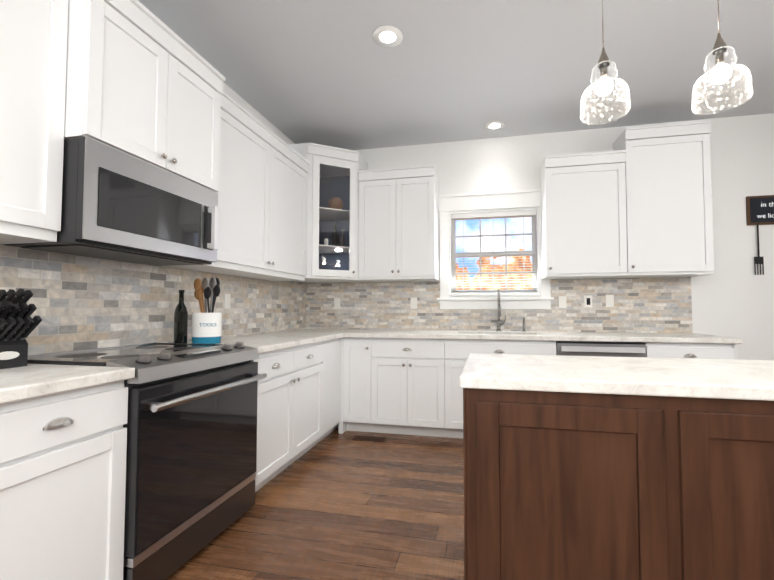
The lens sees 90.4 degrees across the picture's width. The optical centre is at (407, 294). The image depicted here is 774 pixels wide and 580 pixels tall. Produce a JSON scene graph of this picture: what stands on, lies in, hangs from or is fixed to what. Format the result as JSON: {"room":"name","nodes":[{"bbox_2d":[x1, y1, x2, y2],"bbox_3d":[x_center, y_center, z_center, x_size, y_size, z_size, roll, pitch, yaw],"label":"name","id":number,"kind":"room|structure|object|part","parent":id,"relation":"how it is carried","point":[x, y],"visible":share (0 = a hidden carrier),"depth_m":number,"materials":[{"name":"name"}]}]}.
{"room":"kitchen","nodes":[
{"label":"kitchen","id":0,"kind":"room"},
{"bbox_2d":[1,82,303,282],"bbox_3d":[-1.974,-0.289,0.559,0.150,2.870,7.620,0,-2,12],"label":"wall","id":1,"kind":"structure","parent":0,"point":[229,91],"depth_m":3.33,"materials":[{"name":"paint"}]},
{"bbox_2d":[0,0,67,244],"bbox_3d":[-1.575,-0.766,1.334,0.318,1.098,0.487,0,-2,12],"label":"upper cabinet","id":2,"kind":"object","parent":1,"relation":"attached to","point":[33,33],"depth_m":1.44,"materials":[{"name":"white wood"}]},
{"bbox_2d":[64,0,183,175],"bbox_3d":[-1.429,-0.960,1.791,0.420,0.675,0.447,0,-2,12],"label":"upper cabinet","id":3,"kind":"object","parent":1,"relation":"attached to","point":[136,79],"depth_m":1.69,"materials":[{"name":"white wood"}]},
{"bbox_2d":[4,137,219,265],"bbox_3d":[-1.366,-0.399,1.923,0.461,0.425,0.766,0,-2,12],"label":"microwave","id":4,"kind":"object","parent":3,"relation":"attached to","point":[117,205],"visible":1,"depth_m":1.72,"materials":[{"name":"silver metal"}]},
{"bbox_2d":[0,245,307,354],"bbox_3d":[-1.504,0.052,2.405,0.008,0.508,3.750,0,-2,12],"label":"backsplash","id":5,"kind":"structure","parent":1,"relation":"attached to","point":[81,302],"depth_m":2.10,"materials":[{"name":"stone"}]},
{"bbox_2d":[178,44,223,195],"bbox_3d":[-1.363,-0.948,2.111,0.420,0.675,0.446,0,-2,12],"label":"upper cabinet","id":6,"kind":"object","parent":1,"relation":"attached to","point":[202,118],"depth_m":2.15,"materials":[{"name":"white wood"}]},
{"bbox_2d":[165,96,275,276],"bbox_3d":[-1.290,-0.714,2.704,0.318,1.098,0.756,0,-2,12],"label":"upper cabinet","id":7,"kind":"object","parent":1,"relation":"attached to","point":[247,229],"depth_m":2.71,"materials":[{"name":"white wood"}]},
{"bbox_2d":[224,294,230,308],"bbox_3d":[-1.384,0.050,2.953,0.004,0.114,0.070,0,-2,12],"label":"electrical outlet plate","id":8,"kind":"object","parent":1,"relation":"attached to","point":[226,296],"depth_m":2.95,"materials":[{"name":"white plastic"}]},
{"bbox_2d":[244,136,309,280],"bbox_3d":[-1.166,-0.692,3.299,0.318,1.098,0.700,0,-2,12],"label":"upper cabinet","id":9,"kind":"object","parent":1,"relation":"attached to","point":[292,169],"depth_m":3.32,"materials":[{"name":"white wood"}]},
{"bbox_2d":[166,427,463,579],"bbox_3d":[1.321,1.172,-0.106,6.850,0.100,7.770,0,-2,12],"label":"floor","id":10,"kind":"structure","parent":0,"point":[334,505],"depth_m":2.05,"materials":[{"name":"brown wood"}]},
{"bbox_2d":[0,380,127,579],"bbox_3d":[-1.413,0.737,1.220,0.658,0.870,0.536,0,-2,12],"label":"base cabinet","id":11,"kind":"object","parent":10,"relation":"on","point":[62,480],"depth_m":1.22,"materials":[{"name":"white wood"}]},
{"bbox_2d":[0,364,134,403],"bbox_3d":[-1.449,0.273,0.993,0.688,0.040,1.026,0,-2,12],"label":"countertop","id":12,"kind":"structure","parent":11,"relation":"on","point":[28,381],"depth_m":1.25,"materials":[{"name":"stone"}]},
{"bbox_2d":[0,289,41,368],"bbox_3d":[-1.536,0.123,1.418,0.310,0.292,0.130,0,-2,12],"label":"knife block","id":13,"kind":"object","parent":12,"relation":"on","point":[18,324],"visible":1,"depth_m":1.41,"materials":[{"name":"plastic"}]},
{"bbox_2d":[27,342,266,579],"bbox_3d":[-1.224,0.722,1.851,0.752,0.948,0.772,0,-2,12],"label":"range","id":14,"kind":"object","parent":10,"relation":"on","point":[191,452],"visible":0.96,"depth_m":1.66,"materials":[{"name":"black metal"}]},
{"bbox_2d":[251,345,303,491],"bbox_3d":[-1.135,0.785,2.502,0.680,0.870,0.538,0,-2,12],"label":"base cabinet","id":15,"kind":"object","parent":10,"relation":"on","point":[280,395],"depth_m":2.48,"materials":[{"name":"white wood"}]},
{"bbox_2d":[187,329,343,353],"bbox_3d":[-1.051,0.345,2.900,0.690,0.040,1.316,0,-2,12],"label":"countertop","id":16,"kind":"structure","parent":15,"relation":"on","point":[265,342],"depth_m":2.83,"materials":[{"name":"stone"}]},
{"bbox_2d":[173,290,187,342],"bbox_3d":[-1.399,0.138,2.375,0.075,0.335,0.075,0,-2,12],"label":"wine bottle","id":17,"kind":"object","parent":16,"relation":"on","point":[181,324],"visible":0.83,"depth_m":2.35,"materials":[{"name":"black glass"}]},
{"bbox_2d":[192,277,221,343],"bbox_3d":[-1.266,0.096,2.431,0.172,0.422,0.172,0,-2,12],"label":"utensil crock","id":18,"kind":"object","parent":16,"relation":"on","point":[204,333],"visible":0.98,"depth_m":2.39,"materials":[{"name":"white ceramic"}]},
{"bbox_2d":[304,341,323,452],"bbox_3d":[-1.050,0.801,2.911,0.680,0.870,0.537,0,-2,12],"label":"base cabinet","id":19,"kind":"object","parent":10,"relation":"on","point":[314,352],"depth_m":2.97,"materials":[{"name":"white wood"}]},
{"bbox_2d":[324,338,351,437],"bbox_3d":[-0.930,0.817,3.341,0.740,0.870,0.469,0,-2,12],"label":"base cabinet","id":20,"kind":"object","parent":10,"relation":"on","point":[337,352],"depth_m":3.44,"materials":[{"name":"white wood"}]},
{"bbox_2d":[352,435,386,441],"bbox_3d":[-0.328,1.249,3.342,0.285,0.006,0.110,0,-2,12],"label":"floor vent","id":21,"kind":"object","parent":10,"relation":"in","point":[370,438],"visible":1,"depth_m":3.33,"materials":[{"name":"brown metal"}]},
{"bbox_2d":[380,338,459,437],"bbox_3d":[0.063,0.829,3.669,0.781,0.870,0.618,0,-2,12],"label":"base cabinet","id":22,"kind":"object","parent":10,"relation":"on","point":[420,378],"depth_m":3.36,"materials":[{"name":"white wood"}]},
{"bbox_2d":[344,329,742,343],"bbox_3d":[0.679,0.369,3.539,3.816,0.040,0.654,0,-2,12],"label":"countertop","id":23,"kind":"structure","parent":22,"relation":"on","point":[348,333],"depth_m":3.24,"materials":[{"name":"stone"}]},
{"bbox_2d":[496,289,505,330],"bbox_3d":[0.901,0.149,3.675,0.098,0.411,0.245,0,-2,12],"label":"faucet","id":24,"kind":"object","parent":23,"relation":"on","point":[499,323],"visible":1,"depth_m":3.74,"materials":[{"name":"silver metal"}]},
{"bbox_2d":[522,317,525,331],"bbox_3d":[1.125,0.284,3.692,0.044,0.142,0.098,0,-2,12],"label":"soap dispenser","id":25,"kind":"object","parent":23,"relation":"on","point":[523,330],"visible":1,"depth_m":3.71,"materials":[{"name":"silver metal"}]},
{"bbox_2d":[556,341,645,356],"bbox_3d":[1.567,0.814,3.165,0.651,0.862,0.355,0,-2,12],"label":"dishwasher","id":26,"kind":"object","parent":10,"relation":"on","point":[604,349],"visible":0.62,"depth_m":3.04,"materials":[{"name":"metal"}]},
{"bbox_2d":[463,388,773,579],"bbox_3d":[1.389,0.739,1.273,2.372,0.870,0.585,0,-2,12],"label":"kitchen island","id":27,"kind":"object","parent":10,"relation":"on","point":[571,486],"visible":0.88,"depth_m":1.15,"materials":[{"name":"brown wood"}]},
{"bbox_2d":[460,353,773,400],"bbox_3d":[1.416,0.285,1.315,2.410,0.040,0.655,0,-2,12],"label":"island countertop","id":28,"kind":"structure","parent":27,"relation":"on","point":[713,378],"depth_m":1.25,"materials":[{"name":"stone"}]},
{"bbox_2d":[643,342,737,359],"bbox_3d":[2.231,0.812,3.218,0.613,0.870,0.618,0,-2,12],"label":"base cabinet","id":29,"kind":"object","parent":10,"relation":"on","point":[653,349],"depth_m":2.93,"materials":[{"name":"white wood"}]},
{"bbox_2d":[138,0,773,149],"bbox_3d":[1.321,-1.796,0.006,6.850,0.100,7.770,0,-2,12],"label":"ceiling","id":30,"kind":"structure","parent":0,"point":[332,73],"depth_m":2.71,"materials":[{"name":"paint"}]},
{"bbox_2d":[372,25,402,47],"bbox_3d":[-0.124,-1.648,2.453,0.196,0.007,0.196,0,-2,12],"label":"recessed light","id":31,"kind":"object","parent":30,"relation":"in","point":[387,36],"visible":1,"depth_m":2.45,"materials":[{"name":"white plastic"}]},
{"bbox_2d":[484,121,504,130],"bbox_3d":[0.828,-1.603,3.643,0.196,0.007,0.196,0,-2,12],"label":"recessed light","id":32,"kind":"object","parent":30,"relation":"in","point":[493,125],"visible":1,"depth_m":3.63,"materials":[{"name":"white plastic"}]},
{"bbox_2d":[580,0,629,123],"bbox_3d":[0.764,-1.194,1.505,0.174,0.990,0.174,0,-2,12],"label":"pendant light","id":33,"kind":"object","parent":30,"relation":"hanging from","point":[604,85],"visible":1,"depth_m":1.48,"materials":[{"name":"clear glass"}]},
{"bbox_2d":[692,0,752,113],"bbox_3d":[1.150,-1.197,1.425,0.174,0.990,0.174,0,-2,12],"label":"pendant light","id":34,"kind":"object","parent":30,"relation":"hanging from","point":[721,72],"visible":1,"depth_m":1.40,"materials":[{"name":"clear glass"}]},
{"bbox_2d":[327,113,773,359],"bbox_3d":[2.098,-0.171,3.677,6.850,2.870,0.150,0,-2,12],"label":"wall","id":35,"kind":"structure","parent":0,"point":[733,295],"depth_m":3.47,"materials":[{"name":"paint"}]},
{"bbox_2d":[290,143,367,282],"bbox_3d":[-0.837,-0.790,3.915,0.713,1.286,0.623,0,-2,12],"label":"upper cabinet","id":36,"kind":"object","parent":35,"relation":"attached to","point":[333,172],"visible":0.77,"depth_m":3.81,"materials":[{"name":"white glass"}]},
{"bbox_2d":[324,197,344,276],"bbox_3d":[-0.713,-0.582,3.900,0.257,0.826,0.170,0,-2,12],"label":"decorations","id":37,"kind":"object","parent":36,"relation":"in","point":[338,205],"depth_m":3.87,"materials":[{"name":"clear glass"}]},
{"bbox_2d":[334,298,339,308],"bbox_3d":[-0.761,0.093,4.173,0.070,0.114,0.006,0,-2,12],"label":"electrical outlet plate","id":38,"kind":"object","parent":35,"relation":"attached to","point":[336,300],"depth_m":4.17,"materials":[{"name":"white plastic"}]},
{"bbox_2d":[358,168,407,281],"bbox_3d":[-0.235,-0.681,3.941,0.442,1.070,0.318,0,-2,12],"label":"upper cabinet","id":39,"kind":"object","parent":35,"relation":"attached to","point":[381,192],"depth_m":3.79,"materials":[{"name":"white wood"}]},
{"bbox_2d":[411,298,416,308],"bbox_3d":[0.070,0.087,4.000,0.070,0.114,0.006,0,-2,12],"label":"electrical outlet plate","id":40,"kind":"object","parent":35,"relation":"attached to","point":[413,300],"depth_m":4.00,"materials":[{"name":"white plastic"}]},
{"bbox_2d":[404,165,438,280],"bbox_3d":[0.080,-0.684,3.876,0.441,1.070,0.318,0,-2,12],"label":"upper cabinet","id":41,"kind":"object","parent":35,"relation":"attached to","point":[421,185],"depth_m":3.72,"materials":[{"name":"white wood"}]},
{"bbox_2d":[437,189,553,308],"bbox_3d":[0.876,-0.443,3.910,1.128,1.178,0.192,0,-2,12],"label":"window","id":42,"kind":"structure","parent":35,"relation":"in","point":[486,202],"depth_m":3.89,"materials":[{"name":"white wood"}]},
{"bbox_2d":[451,210,536,293],"bbox_3d":[0.875,-0.423,3.902,0.840,0.825,0.048,0,-2,12],"label":"window blinds","id":43,"kind":"object","parent":42,"relation":"attached to","point":[492,215],"visible":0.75,"depth_m":3.89,"materials":[{"name":"white plastic"}]},
{"bbox_3d":[0.890,-0.421,3.974,0.848,0.828,0.050,0,-2,12],"label":"window sash","id":44,"kind":"part","parent":42,"relation":"part of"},
{"bbox_2d":[308,277,692,332],"bbox_3d":[0.729,0.107,3.869,3.784,0.508,0.008,0,-2,12],"label":"backsplash","id":45,"kind":"structure","parent":35,"relation":"attached to","point":[641,305],"depth_m":3.77,"materials":[{"name":"tile"}]},
{"bbox_2d":[559,296,566,307],"bbox_3d":[1.500,0.070,3.703,0.070,0.114,0.006,0,-2,12],"label":"electrical outlet plate","id":46,"kind":"object","parent":35,"relation":"attached to","point":[562,299],"depth_m":3.70,"materials":[{"name":"white plastic"}]},
{"bbox_2d":[540,152,631,278],"bbox_3d":[1.611,-0.696,3.557,0.668,1.070,0.318,0,-2,12],"label":"upper cabinet","id":47,"kind":"object","parent":35,"relation":"attached to","point":[584,199],"depth_m":3.41,"materials":[{"name":"white wood"}]},
{"bbox_2d":[584,295,591,306],"bbox_3d":[1.726,0.063,3.656,0.070,0.114,0.006,0,-2,12],"label":"electrical outlet plate","id":48,"kind":"object","parent":35,"relation":"attached to","point":[588,301],"depth_m":3.65,"materials":[{"name":"white plastic"}]},
{"bbox_2d":[606,295,613,306],"bbox_3d":[1.911,0.057,3.618,0.070,0.114,0.006,0,-2,12],"label":"electrical outlet plate","id":49,"kind":"object","parent":35,"relation":"attached to","point":[609,298],"depth_m":3.62,"materials":[{"name":"white plastic"}]},
{"bbox_2d":[604,120,713,277],"bbox_3d":[2.231,-0.799,3.432,0.716,1.266,0.318,0,-2,12],"label":"upper cabinet","id":50,"kind":"object","parent":35,"relation":"attached to","point":[670,210],"depth_m":3.28,"materials":[{"name":"white wood"}]},
{"bbox_2d":[746,195,773,224],"bbox_3d":[3.288,-0.750,3.357,0.540,0.258,0.030,0,-2,12],"label":"kitchen sign","id":51,"kind":"object","parent":35,"relation":"attached to","point":[754,208],"visible":1,"depth_m":3.39,"materials":[{"name":"brown wood"}]},
{"bbox_2d":[754,224,763,274],"bbox_3d":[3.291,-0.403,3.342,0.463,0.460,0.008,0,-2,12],"label":"decorative fork","id":52,"kind":"object","parent":51,"relation":"hanging from","point":[758,260],"visible":0.92,"depth_m":3.38,"materials":[{"name":"black metal"}]},
{"label":"outside","id":53,"kind":"structure","parent":0,"visible":0},
{"bbox_2d":[456,217,531,289],"bbox_3d":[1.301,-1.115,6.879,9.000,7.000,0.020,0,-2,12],"label":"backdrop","id":54,"kind":"structure","parent":53,"point":[492,225],"depth_m":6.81,"materials":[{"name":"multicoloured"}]}
]}

